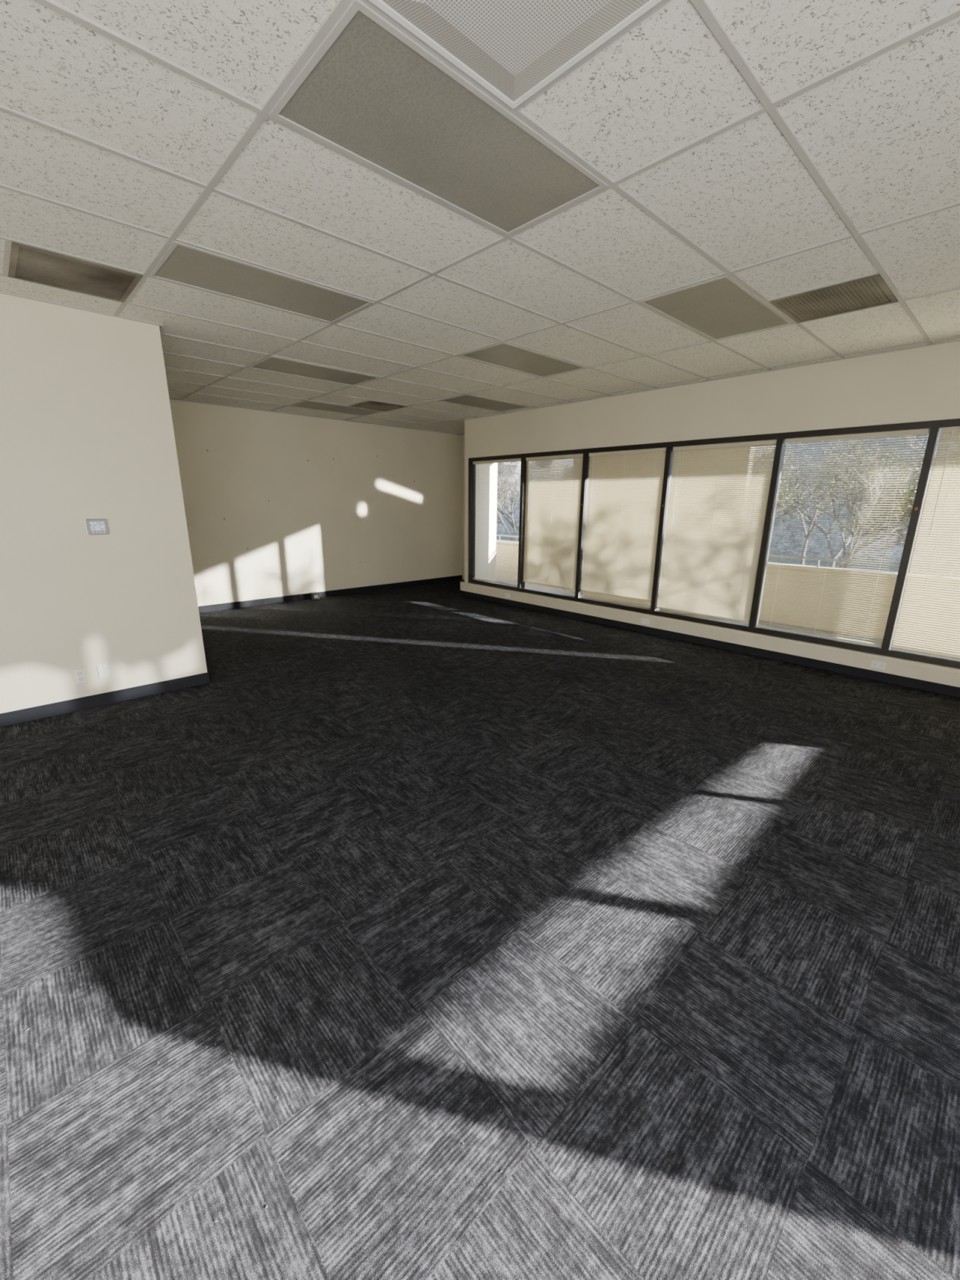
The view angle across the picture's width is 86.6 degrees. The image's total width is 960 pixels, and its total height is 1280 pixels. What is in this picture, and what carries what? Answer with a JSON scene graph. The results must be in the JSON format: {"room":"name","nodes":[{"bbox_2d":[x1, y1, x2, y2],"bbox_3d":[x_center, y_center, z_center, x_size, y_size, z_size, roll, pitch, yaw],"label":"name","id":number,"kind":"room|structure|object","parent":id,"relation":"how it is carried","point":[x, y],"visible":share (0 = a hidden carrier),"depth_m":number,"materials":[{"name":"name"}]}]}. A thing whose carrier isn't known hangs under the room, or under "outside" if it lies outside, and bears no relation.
{"room":"empty office","nodes":[
{"label":"empty office","id":0,"kind":"room"},
{"bbox_2d":[0,293,207,713],"bbox_3d":[-5.370,-0.933,3.896,4.780,2.930,3.330,-13,20,-41],"label":"wall","id":1,"kind":"structure","parent":0,"point":[86,430],"depth_m":3.84,"materials":[{"name":"white paint"}]},
{"bbox_2d":[72,668,87,684],"bbox_3d":[-3.155,0.285,4.019,0.072,0.116,0.010,-13,20,-41],"label":"wall outlet","id":2,"kind":"object","parent":1,"relation":"attached to","point":[80,677],"depth_m":4.02,"materials":[{"name":"white plastic"}]},
{"bbox_2d":[84,518,110,535],"bbox_3d":[-2.930,-0.867,3.901,0.148,0.128,0.030,-13,20,-41],"label":"thermostat","id":3,"kind":"object","parent":1,"relation":"attached to","point":[94,526],"visible":1,"depth_m":3.89,"materials":[{"name":"white plastic"}]},
{"bbox_2d":[96,662,110,678],"bbox_3d":[-3.045,0.249,4.118,0.072,0.116,0.006,-13,20,-41],"label":"blank plate","id":4,"kind":"object","parent":1,"relation":"attached to","point":[103,669],"depth_m":4.12,"materials":[{"name":"white plastic"}]},
{"bbox_2d":[0,672,209,727],"bbox_3d":[-4.236,0.760,3.098,4.788,0.100,0.008,-13,20,-41],"label":"baseboard","id":5,"kind":"structure","parent":1,"relation":"attached to","point":[11,717],"depth_m":4.13,"materials":[{"name":"rubber"}]},
{"bbox_2d":[169,399,462,606],"bbox_3d":[-2.615,-2.209,8.684,6.220,2.930,0.120,-13,20,-41],"label":"wall","id":6,"kind":"structure","parent":0,"point":[314,531],"depth_m":8.40,"materials":[{"name":"paint"}]},
{"bbox_2d":[198,574,462,613],"bbox_3d":[-2.583,-0.831,9.009,6.020,0.100,0.010,-13,20,-41],"label":"baseboard","id":7,"kind":"structure","parent":6,"relation":"attached to","point":[206,608],"depth_m":8.87,"materials":[{"name":"rubber"}]},
{"bbox_2d":[0,579,959,1279],"bbox_3d":[-0.950,0.649,3.992,10.800,0.100,9.870,-13,20,-41],"label":"floor","id":8,"kind":"structure","parent":0,"point":[722,1024],"depth_m":1.87,"materials":[{"name":"carpet"}]},
{"bbox_2d":[309,591,330,599],"bbox_3d":[-2.730,-0.774,8.757,0.109,0.120,0.397,14,20,41],"label":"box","id":9,"kind":"object","parent":8,"relation":"on","point":[313,595],"visible":1,"depth_m":8.63,"materials":[{"name":"plastic"}]},
{"bbox_2d":[0,0,959,434],"bbox_3d":[-0.924,-2.293,3.193,11.200,0.142,10.270,-13,20,-41],"label":"ceiling","id":10,"kind":"structure","parent":0,"point":[882,134],"depth_m":2.25,"materials":[{"name":"tile"}]},
{"bbox_2d":[8,241,142,302],"bbox_3d":[-2.433,-2.190,3.061,0.586,0.011,0.586,-13,20,-41],"label":"ceiling light","id":11,"kind":"object","parent":10,"relation":"attached to","point":[29,264],"depth_m":3.04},
{"bbox_2d":[148,240,373,323],"bbox_3d":[-1.348,-2.229,3.239,1.196,0.010,0.586,-13,20,-41],"label":"frame","id":12,"kind":"object","parent":10,"relation":"attached to","point":[174,245],"visible":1,"depth_m":3.12,"materials":[{"name":"paint"}]},
{"bbox_2d":[154,244,368,321],"bbox_3d":[-1.348,-2.232,3.238,1.152,0.006,0.542,-13,20,-41],"label":"lens","id":13,"kind":"object","parent":12,"relation":"attached to","point":[186,265],"visible":1,"depth_m":3.17,"materials":[{"name":"white plastic"}]},
{"bbox_2d":[247,355,380,386],"bbox_3d":[-1.712,-2.800,5.332,1.196,0.010,0.586,-13,20,-41],"label":"frame","id":14,"kind":"object","parent":10,"relation":"attached to","point":[269,357],"visible":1,"depth_m":5.27,"materials":[{"name":"paint"}]},
{"bbox_2d":[252,357,375,385],"bbox_3d":[-1.712,-2.803,5.331,1.152,0.006,0.542,-13,20,-41],"label":"lens","id":15,"kind":"object","parent":14,"relation":"attached to","point":[273,364],"visible":1,"depth_m":5.30,"materials":[{"name":"white plastic"}]},
{"bbox_2d":[288,400,383,416],"bbox_3d":[-2.076,-3.371,7.424,1.196,0.010,0.586,-13,20,-41],"label":"frame","id":16,"kind":"object","parent":10,"relation":"attached to","point":[304,401],"visible":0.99,"depth_m":7.40,"materials":[{"name":"paint"}]},
{"bbox_2d":[293,400,379,415],"bbox_3d":[-2.076,-3.374,7.423,1.152,0.006,0.542,-13,20,-41],"label":"lens","id":17,"kind":"object","parent":16,"relation":"attached to","point":[312,405],"visible":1,"depth_m":7.41,"materials":[{"name":"white plastic"}]},
{"bbox_2d":[349,400,406,411],"bbox_3d":[-1.436,-3.305,7.198,0.586,0.011,0.586,-13,20,-41],"label":"ceiling vent","id":18,"kind":"object","parent":10,"relation":"attached to","point":[371,405],"depth_m":7.19,"materials":[{"name":"white metal"}]},
{"bbox_2d":[268,0,608,236],"bbox_3d":[-0.095,-1.869,1.955,1.196,0.010,0.586,-13,20,-41],"label":"frame","id":19,"kind":"object","parent":10,"relation":"attached to","point":[356,6],"visible":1,"depth_m":1.73,"materials":[{"name":"paint"}]},
{"bbox_2d":[278,10,599,231],"bbox_3d":[-0.095,-1.872,1.954,1.152,0.006,0.542,-13,20,-41],"label":"lens","id":20,"kind":"object","parent":19,"relation":"attached to","point":[371,95],"visible":1,"depth_m":1.84,"materials":[{"name":"white plastic"}]},
{"bbox_2d":[0,0,959,435],"bbox_3d":[-0.925,-2.226,3.211,10.800,0.021,9.870,-13,20,-41],"label":"grid","id":21,"kind":"object","parent":10,"relation":"attached to","point":[702,6],"depth_m":2.39,"materials":[{"name":"white metal"}]},
{"bbox_2d":[438,394,529,412],"bbox_3d":[0.066,-3.223,6.948,1.196,0.010,0.586,-13,20,-41],"label":"frame","id":22,"kind":"object","parent":10,"relation":"attached to","point":[464,394],"visible":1,"depth_m":6.89,"materials":[{"name":"paint"}]},
{"bbox_2d":[441,395,526,411],"bbox_3d":[0.066,-3.226,6.947,1.152,0.006,0.542,-13,20,-41],"label":"lens","id":23,"kind":"object","parent":22,"relation":"attached to","point":[467,400],"visible":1,"depth_m":6.93,"materials":[{"name":"white plastic"}]},
{"bbox_2d":[368,0,662,109],"bbox_3d":[0.100,-1.685,1.328,0.586,0.034,0.586,-13,20,-41],"label":"air diffuser","id":24,"kind":"object","parent":10,"relation":"attached to","point":[513,49],"depth_m":1.42,"materials":[{"name":"white metal"}]},
{"bbox_2d":[457,342,587,377],"bbox_3d":[0.430,-2.652,4.855,1.196,0.010,0.586,-13,20,-41],"label":"frame","id":25,"kind":"object","parent":10,"relation":"attached to","point":[460,355],"visible":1,"depth_m":4.78,"materials":[{"name":"paint"}]},
{"bbox_2d":[462,343,582,376],"bbox_3d":[0.430,-2.655,4.854,1.152,0.006,0.542,-13,20,-41],"label":"lens","id":26,"kind":"object","parent":25,"relation":"attached to","point":[504,355],"visible":1,"depth_m":4.82,"materials":[{"name":"white plastic"}]},
{"bbox_2d":[637,275,794,341],"bbox_3d":[1.683,-2.292,3.571,1.196,0.010,0.586,-13,20,-41],"label":"frame","id":27,"kind":"object","parent":10,"relation":"attached to","point":[728,277],"visible":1,"depth_m":3.45,"materials":[{"name":"paint"}]},
{"bbox_2d":[644,277,788,339],"bbox_3d":[1.683,-2.295,3.570,1.152,0.006,0.542,-13,20,-41],"label":"lens","id":28,"kind":"object","parent":27,"relation":"attached to","point":[719,308],"visible":0.93,"depth_m":3.51,"materials":[{"name":"white plastic"}]},
{"bbox_2d":[769,274,897,323],"bbox_3d":[2.323,-2.226,3.345,0.586,0.011,0.586,-13,20,-41],"label":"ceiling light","id":29,"kind":"object","parent":10,"relation":"attached to","point":[871,291],"depth_m":3.32,"materials":[{"name":"white metal"}]},
{"bbox_2d":[566,447,754,605],"bbox_3d":[2.702,-1.917,8.247,0.150,2.675,2.950,-13,20,-41],"label":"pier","id":30,"kind":"object","parent":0,"point":[614,597],"depth_m":8.16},
{"bbox_2d":[462,341,959,582],"bbox_3d":[2.583,-1.651,6.794,1.380,2.930,9.870,-13,20,-41],"label":"wall","id":31,"kind":"structure","parent":0,"point":[921,384],"depth_m":5.46,"materials":[{"name":"paint"}]},
{"bbox_2d":[467,453,522,591],"bbox_3d":[0.254,-1.903,8.316,0.114,2.069,1.205,-13,20,-41],"label":"frame","id":32,"kind":"object","parent":31,"relation":"attached to","point":[472,488],"visible":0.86,"depth_m":8.55,"materials":[{"name":"brown metal"}]},
{"bbox_2d":[472,457,520,586],"bbox_3d":[0.260,-1.904,8.302,0.051,1.946,1.097,-13,20,-41],"label":"window blind","id":33,"kind":"object","parent":31,"relation":"attached to","point":[510,460],"visible":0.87,"depth_m":8.26,"materials":[{"name":"white plastic"}]},
{"bbox_2d":[518,448,585,601],"bbox_3d":[1.051,-1.675,7.498,0.114,2.069,1.125,-13,20,-41],"label":"frame","id":34,"kind":"object","parent":31,"relation":"attached to","point":[522,588],"visible":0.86,"depth_m":7.65,"materials":[{"name":"brown metal"}]},
{"bbox_2d":[522,453,582,590],"bbox_3d":[1.048,-1.720,7.483,0.051,1.860,1.045,-13,20,-41],"label":"window blind","id":35,"kind":"object","parent":31,"relation":"attached to","point":[550,553],"visible":0.88,"depth_m":7.47,"materials":[{"name":"white"}]},
{"bbox_2d":[576,441,669,614],"bbox_3d":[1.842,-1.448,6.688,0.114,2.069,1.185,-13,20,-41],"label":"frame","id":36,"kind":"object","parent":31,"relation":"attached to","point":[580,597],"visible":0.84,"depth_m":6.81,"materials":[{"name":"brown metal"}]},
{"bbox_2d":[581,447,666,601],"bbox_3d":[1.839,-1.493,6.672,0.051,1.860,1.105,-13,20,-41],"label":"window blind","id":37,"kind":"object","parent":31,"relation":"attached to","point":[620,563],"visible":0.86,"depth_m":6.65,"materials":[{"name":"white plastic"}]},
{"bbox_2d":[459,581,959,687],"bbox_3d":[2.545,-0.141,6.147,0.056,0.154,8.420,-13,20,-41],"label":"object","id":38,"kind":"object","parent":31,"relation":"attached to","point":[941,674],"visible":1,"depth_m":5.65,"materials":[{"name":"paint"}]},
{"bbox_2d":[504,592,510,598],"bbox_3d":[0.444,-0.722,8.266,0.010,0.072,0.116,-13,20,-41],"label":"outlet","id":39,"kind":"object","parent":38,"relation":"attached to","point":[506,595],"visible":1,"depth_m":8.27,"materials":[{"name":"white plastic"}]},
{"bbox_2d":[640,617,649,624],"bbox_3d":[2.122,-0.241,6.547,0.010,0.072,0.116,-13,20,-41],"label":"outlet","id":40,"kind":"object","parent":38,"relation":"attached to","point":[643,620],"visible":1,"depth_m":6.55,"materials":[{"name":"white plastic"}]},
{"bbox_2d":[870,660,886,670],"bbox_3d":[3.786,0.237,4.841,0.010,0.072,0.116,-13,20,-41],"label":"outlet","id":41,"kind":"object","parent":38,"relation":"attached to","point":[874,664],"visible":1,"depth_m":4.84,"materials":[{"name":"white plastic"}]},
{"bbox_2d":[463,591,959,697],"bbox_3d":[2.581,-0.016,6.174,0.012,0.100,8.360,-13,20,-41],"label":"baseboard","id":42,"kind":"structure","parent":31,"relation":"attached to","point":[935,687],"depth_m":5.69,"materials":[{"name":"rubber"}]},
{"bbox_2d":[652,432,781,631],"bbox_3d":[2.655,-1.214,5.854,0.114,2.069,1.190,-13,20,-41],"label":"frame","id":43,"kind":"object","parent":31,"relation":"attached to","point":[655,611],"visible":0.84,"depth_m":5.90,"materials":[{"name":"brown metal"}]},
{"bbox_2d":[657,439,777,622],"bbox_3d":[2.652,-1.228,5.847,0.051,1.924,1.110,-13,20,-41],"label":"window blind","id":44,"kind":"object","parent":31,"relation":"attached to","point":[704,571],"visible":0.94,"depth_m":5.81,"materials":[{"name":"white plastic"}]},
{"bbox_2d":[756,428,929,646],"bbox_3d":[3.467,-0.984,5.015,0.051,1.946,1.111,-13,20,-41],"label":"window blind","id":45,"kind":"object","parent":31,"relation":"attached to","point":[925,432],"visible":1,"depth_m":4.92,"materials":[{"name":"white plastic"}]},
{"bbox_2d":[751,420,936,655],"bbox_3d":[3.470,-0.980,5.019,0.114,2.069,1.191,-13,20,-41],"label":"frame","id":46,"kind":"object","parent":31,"relation":"attached to","point":[930,424],"visible":0.89,"depth_m":5.01,"materials":[{"name":"brown metal"}]},
{"bbox_2d":[883,418,959,668],"bbox_3d":[4.283,-0.747,4.185,0.114,2.069,1.184,-13,20,-41],"label":"frame","id":47,"kind":"object","parent":31,"relation":"attached to","point":[888,651],"visible":1,"depth_m":4.56,"materials":[{"name":"brown metal"}]},
{"bbox_2d":[891,426,959,659],"bbox_3d":[4.280,-0.750,4.181,0.051,1.946,1.104,-13,20,-41],"label":"window blind","id":48,"kind":"object","parent":31,"relation":"attached to","point":[934,489],"visible":1,"depth_m":4.48,"materials":[{"name":"white plastic"}]},
{"bbox_2d":[496,534,959,568],"bbox_3d":[3.168,-1.433,8.231,0.032,0.125,22.000,-13,20,-41],"label":"rail","id":49,"kind":"object","parent":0,"point":[772,555],"depth_m":6.71,"materials":[{"name":"grey metal"}]},
{"label":"outside","id":50,"kind":"structure","parent":0,"visible":0},
{"bbox_2d":[496,534,959,576],"bbox_3d":[16.979,-5.328,30.588,54.760,0.200,100.000,-13,20,-41],"label":"ground","id":51,"kind":"structure","parent":50,"point":[864,565],"depth_m":23.39,"materials":[{"name":"grey concrete"}]},
{"bbox_2d":[497,462,519,483],"bbox_3d":[0.034,-5.755,22.722,2.903,4.573,3.131,-4,16,-18],"label":"bare tree","id":52,"kind":"object","parent":51,"relation":"on","point":[504,463],"visible":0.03,"depth_m":21.84,"materials":[{"name":"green plant"}]},
{"bbox_2d":[496,465,520,529],"bbox_3d":[0.334,-4.040,17.607,2.838,3.943,3.858,8,17,27],"label":"bare tree","id":53,"kind":"object","parent":51,"relation":"on","point":[508,497],"visible":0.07,"depth_m":16.82,"materials":[{"name":"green plant"}]},
{"bbox_2d":[496,462,548,541],"bbox_3d":[0.257,-3.921,16.490,3.519,4.318,3.822,5,16,17],"label":"bare tree","id":54,"kind":"object","parent":51,"relation":"on","point":[511,485],"visible":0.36,"depth_m":15.58,"materials":[{"name":"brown plant"}]},
{"bbox_2d":[496,428,959,565],"bbox_3d":[12.170,-14.881,46.020,22.968,10.471,112.000,-13,20,-41],"label":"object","id":55,"kind":"object","parent":51,"relation":"on","point":[889,551],"visible":0.04,"depth_m":28.08,"materials":[{"name":"green plant"}]},
{"bbox_2d":[749,446,806,527],"bbox_3d":[6.176,-2.965,13.176,3.492,4.288,3.094,11,18,33],"label":"bare tree","id":56,"kind":"object","parent":51,"relation":"on","point":[761,446],"visible":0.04,"depth_m":12.30,"materials":[{"name":"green plant"}]},
{"bbox_2d":[750,457,837,521],"bbox_3d":[11.439,-5.195,20.679,5.091,4.757,4.627,13,20,39],"label":"bare tree","id":57,"kind":"object","parent":51,"relation":"on","point":[768,457],"visible":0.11,"depth_m":20.26,"materials":[{"name":"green plant"}]},
{"bbox_2d":[748,447,848,531],"bbox_3d":[8.950,-3.821,16.080,3.687,4.474,4.856,-2,15,-9],"label":"bare tree","id":58,"kind":"object","parent":51,"relation":"on","point":[816,496],"visible":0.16,"depth_m":14.73,"materials":[{"name":"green plant"}]},
{"bbox_2d":[753,438,902,564],"bbox_3d":[11.826,-4.574,17.696,3.477,5.127,4.760,1,15,3],"label":"bare tree","id":59,"kind":"object","parent":51,"relation":"on","point":[827,508],"visible":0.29,"depth_m":17.59,"materials":[{"name":"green plant"}]},
{"bbox_2d":[776,440,924,567],"bbox_3d":[10.667,-3.434,14.914,3.770,4.378,4.061,-13,20,-41],"label":"bare tree","id":60,"kind":"object","parent":51,"relation":"on","point":[848,538],"visible":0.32,"depth_m":14.28,"materials":[{"name":"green plant"}]},
{"bbox_2d":[794,447,959,568],"bbox_3d":[7.583,-1.757,9.935,2.702,3.677,3.244,10,18,32],"label":"bare tree","id":61,"kind":"object","parent":51,"relation":"on","point":[897,525],"visible":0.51,"depth_m":9.58,"materials":[{"name":"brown plant"}]},
{"bbox_2d":[813,435,959,573],"bbox_3d":[12.080,-3.958,14.472,3.668,5.643,4.380,-13,20,-41],"label":"bare tree","id":62,"kind":"object","parent":51,"relation":"on","point":[899,533],"visible":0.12,"depth_m":14.36,"materials":[{"name":"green plant"}]},
{"bbox_2d":[831,458,959,575],"bbox_3d":[9.140,-1.745,9.723,3.379,3.799,3.159,-7,17,-26],"label":"bare tree","id":63,"kind":"object","parent":51,"relation":"on","point":[902,500],"visible":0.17,"depth_m":9.72,"materials":[{"name":"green plant"}]},
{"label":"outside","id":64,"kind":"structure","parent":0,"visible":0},
{"bbox_2d":[495,577,959,656],"bbox_3d":[2.525,-0.311,7.918,2.000,0.254,22.000,-13,20,-41],"label":"deck","id":65,"kind":"object","parent":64,"point":[526,584],"visible":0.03,"depth_m":7.17,"materials":[{"name":"concrete"}]},
{"bbox_2d":[495,539,959,651],"bbox_3d":[3.167,-0.980,8.358,0.230,0.815,22.000,-13,20,-41],"label":"balcony","id":66,"kind":"object","parent":65,"relation":"on","point":[890,576],"visible":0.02,"depth_m":6.73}
]}

